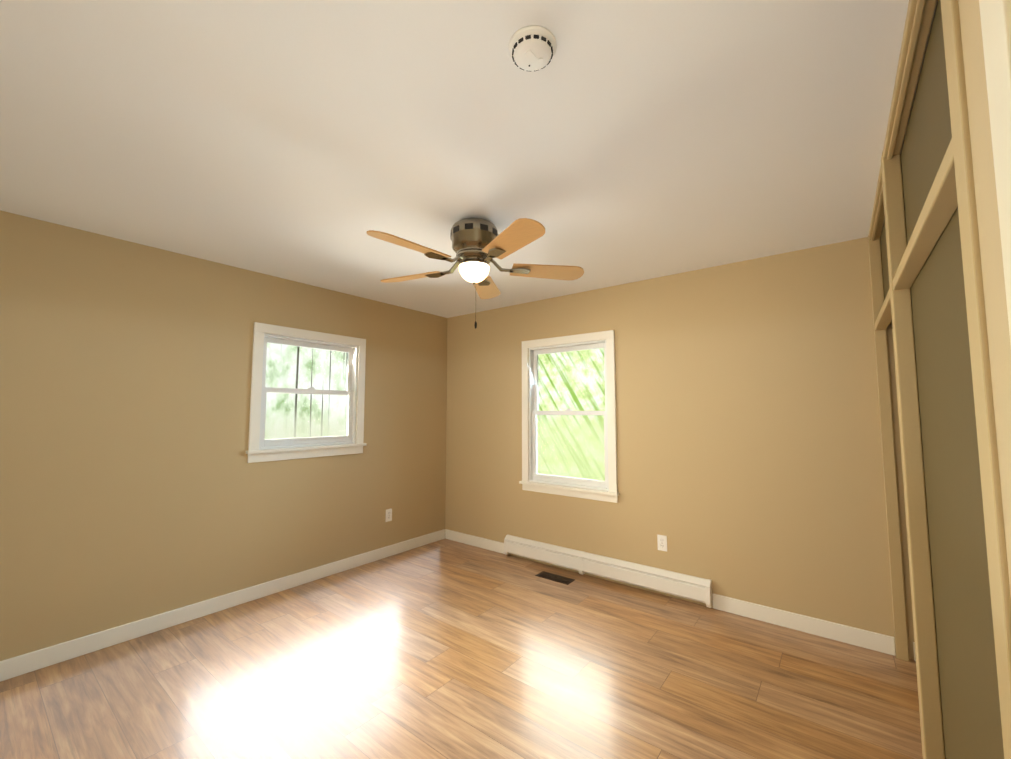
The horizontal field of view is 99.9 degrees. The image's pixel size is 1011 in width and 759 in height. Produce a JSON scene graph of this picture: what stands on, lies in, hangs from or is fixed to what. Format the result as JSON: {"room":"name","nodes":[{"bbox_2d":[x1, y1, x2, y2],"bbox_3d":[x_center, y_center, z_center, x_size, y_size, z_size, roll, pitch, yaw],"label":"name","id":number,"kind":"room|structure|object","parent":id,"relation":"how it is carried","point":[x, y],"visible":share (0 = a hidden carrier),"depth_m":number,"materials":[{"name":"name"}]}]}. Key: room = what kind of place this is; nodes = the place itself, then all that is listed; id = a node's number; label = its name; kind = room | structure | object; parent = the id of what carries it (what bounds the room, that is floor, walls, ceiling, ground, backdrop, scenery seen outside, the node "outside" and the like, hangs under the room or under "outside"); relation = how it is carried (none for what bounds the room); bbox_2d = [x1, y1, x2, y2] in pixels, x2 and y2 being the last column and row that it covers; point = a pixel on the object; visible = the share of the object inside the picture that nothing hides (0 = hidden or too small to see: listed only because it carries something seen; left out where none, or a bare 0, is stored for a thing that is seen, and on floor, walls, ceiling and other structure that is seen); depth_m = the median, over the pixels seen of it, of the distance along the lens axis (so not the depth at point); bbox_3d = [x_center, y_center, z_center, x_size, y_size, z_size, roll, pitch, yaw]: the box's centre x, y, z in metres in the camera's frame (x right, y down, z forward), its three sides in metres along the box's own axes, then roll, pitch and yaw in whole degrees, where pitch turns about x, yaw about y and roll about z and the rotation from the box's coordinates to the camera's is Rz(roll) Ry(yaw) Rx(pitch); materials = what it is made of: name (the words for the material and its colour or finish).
{"room":"empty bedroom","nodes":[
{"label":"empty bedroom","id":0,"kind":"room"},
{"bbox_2d":[0,210,446,660],"bbox_3d":[-1.904,0.403,3.243,0.120,2.440,4.130,-3,-6,38],"label":"wall","id":1,"kind":"structure","parent":0,"point":[135,485],"depth_m":2.75,"materials":[{"name":"beige paint"}]},
{"bbox_2d":[0,529,443,681],"bbox_3d":[-1.850,1.566,3.111,0.018,0.100,3.890,-3,-6,38],"label":"baseboard","id":2,"kind":"structure","parent":1,"relation":"attached to","point":[62,652],"depth_m":2.78,"materials":[{"name":"white wood"}]},
{"bbox_2d":[246,322,366,462],"bbox_3d":[-1.635,0.122,3.569,0.160,1.050,0.990,-3,-6,38],"label":"window","id":3,"kind":"structure","parent":1,"relation":"in","point":[285,448],"depth_m":3.50,"materials":[{"name":"white plastic"}]},
{"bbox_2d":[385,509,391,521],"bbox_3d":[-1.119,1.303,4.076,0.008,0.114,0.070,-3,-6,38],"label":"electrical outlet","id":4,"kind":"object","parent":1,"relation":"attached to","point":[388,514],"visible":1,"depth_m":4.07,"materials":[{"name":"white plastic"}]},
{"bbox_2d":[0,539,922,758],"bbox_3d":[-0.182,1.567,1.805,4.490,0.100,4.130,-3,-6,38],"label":"floor","id":5,"kind":"structure","parent":0,"point":[445,649],"depth_m":2.16,"materials":[{"name":"brown wood"}]},
{"bbox_2d":[535,571,574,584],"bbox_3d":[0.411,1.644,3.530,0.310,0.008,0.124,-3,-6,38],"label":"floor vent","id":6,"kind":"object","parent":5,"relation":"in","point":[555,577],"visible":1,"depth_m":3.52,"materials":[{"name":"brown metal"}]},
{"bbox_2d":[0,0,936,317],"bbox_3d":[-0.182,-0.966,1.999,4.490,0.100,4.130,-3,-6,38],"label":"ceiling","id":7,"kind":"structure","parent":0,"point":[610,144],"depth_m":1.62,"materials":[{"name":"white paint"}]},
{"bbox_2d":[367,217,583,328],"bbox_3d":[-0.213,-0.593,2.369,1.239,0.586,1.215,-3,-6,38],"label":"ceiling fan","id":8,"kind":"object","parent":7,"relation":"hanging from","point":[478,244],"visible":1,"depth_m":2.31,"materials":[{"name":"brown wood"}]},
{"bbox_2d":[509,25,555,71],"bbox_3d":[0.079,-0.953,1.240,0.140,0.040,0.140,-3,-6,38],"label":"smoke detector","id":9,"kind":"object","parent":7,"relation":"attached to","point":[532,47],"visible":1,"depth_m":1.21,"materials":[{"name":"white plastic"}]},
{"bbox_2d":[445,237,913,659],"bbox_3d":[1.100,0.418,3.441,4.370,2.440,0.120,-3,-6,38],"label":"wall","id":10,"kind":"structure","parent":0,"point":[749,453],"depth_m":3.01,"materials":[{"name":"beige paint"}]},
{"bbox_2d":[444,529,504,553],"bbox_3d":[-0.311,1.662,4.362,0.838,0.100,0.018,-3,-6,38],"label":"baseboard","id":11,"kind":"structure","parent":10,"relation":"attached to","point":[496,546],"depth_m":4.36,"materials":[{"name":"white wood"}]},
{"bbox_2d":[519,330,618,502],"bbox_3d":[0.564,0.320,3.836,0.980,1.424,0.160,-3,-6,38],"label":"window","id":12,"kind":"structure","parent":10,"relation":"in","point":[531,477],"depth_m":3.81,"materials":[{"name":"white plastic"}]},
{"bbox_2d":[504,535,712,607],"bbox_3d":[0.723,1.546,3.530,1.820,0.175,0.063,-3,-6,38],"label":"heater","id":13,"kind":"object","parent":10,"relation":"attached to","point":[694,588],"visible":1,"depth_m":3.38,"materials":[{"name":"white metal"}]},
{"bbox_2d":[657,534,666,551],"bbox_3d":[1.190,1.242,3.225,0.070,0.114,0.008,-3,-6,38],"label":"electrical outlet","id":14,"kind":"object","parent":10,"relation":"attached to","point":[662,542],"visible":1,"depth_m":3.22,"materials":[{"name":"white plastic"}]},
{"bbox_2d":[712,594,895,655],"bbox_3d":[1.832,1.535,2.696,0.949,0.100,0.014,-3,-6,38],"label":"baseboard","id":15,"kind":"structure","parent":10,"relation":"attached to","point":[879,642],"depth_m":2.64,"materials":[{"name":"white wood"}]},
{"bbox_2d":[913,642,915,660],"bbox_3d":[2.467,1.497,2.199,0.512,0.100,0.018,-3,-6,38],"label":"baseboard","id":16,"kind":"structure","parent":10,"relation":"attached to","point":[913,642],"depth_m":2.35,"materials":[{"name":"beige wood"}]},
{"bbox_2d":[958,0,1010,597],"bbox_3d":[0.557,0.139,-0.209,0.720,2.440,1.702,-3,-6,38],"label":"door frame","id":17,"kind":"structure","parent":0,"point":[998,333],"depth_m":0.67,"materials":[{"name":"beige paint"}]},
{"bbox_2d":[868,0,1010,758],"bbox_3d":[1.529,0.275,1.570,0.073,2.439,2.308,-3,-6,38],"label":"closet door","id":18,"kind":"structure","parent":17,"relation":"attached to","point":[927,292],"depth_m":1.24,"materials":[{"name":"beige wood"}]},
{"bbox_2d":[979,0,1010,343],"bbox_3d":[0.349,0.302,0.156,0.070,2.170,0.980,-3,-6,38],"label":"wall","id":19,"kind":"structure","parent":17,"relation":"attached to","point":[995,15],"depth_m":0.55,"materials":[{"name":"paint"}]},
{"label":"outside","id":20,"kind":"structure","parent":0,"visible":0},
{"bbox_2d":[265,343,347,438],"bbox_3d":[-4.156,0.043,5.486,0.010,6.500,10.000,-3,-6,38],"label":"window pane","id":21,"kind":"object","parent":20,"point":[330,407],"depth_m":6.72,"materials":[{"name":"clear glass"}]},
{"bbox_2d":[537,348,604,480],"bbox_3d":[2.766,0.076,5.909,10.000,6.500,0.010,-3,-6,38],"label":"window pane","id":22,"kind":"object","parent":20,"point":[583,398],"depth_m":7.15,"materials":[{"name":"clear glass"}]}
]}

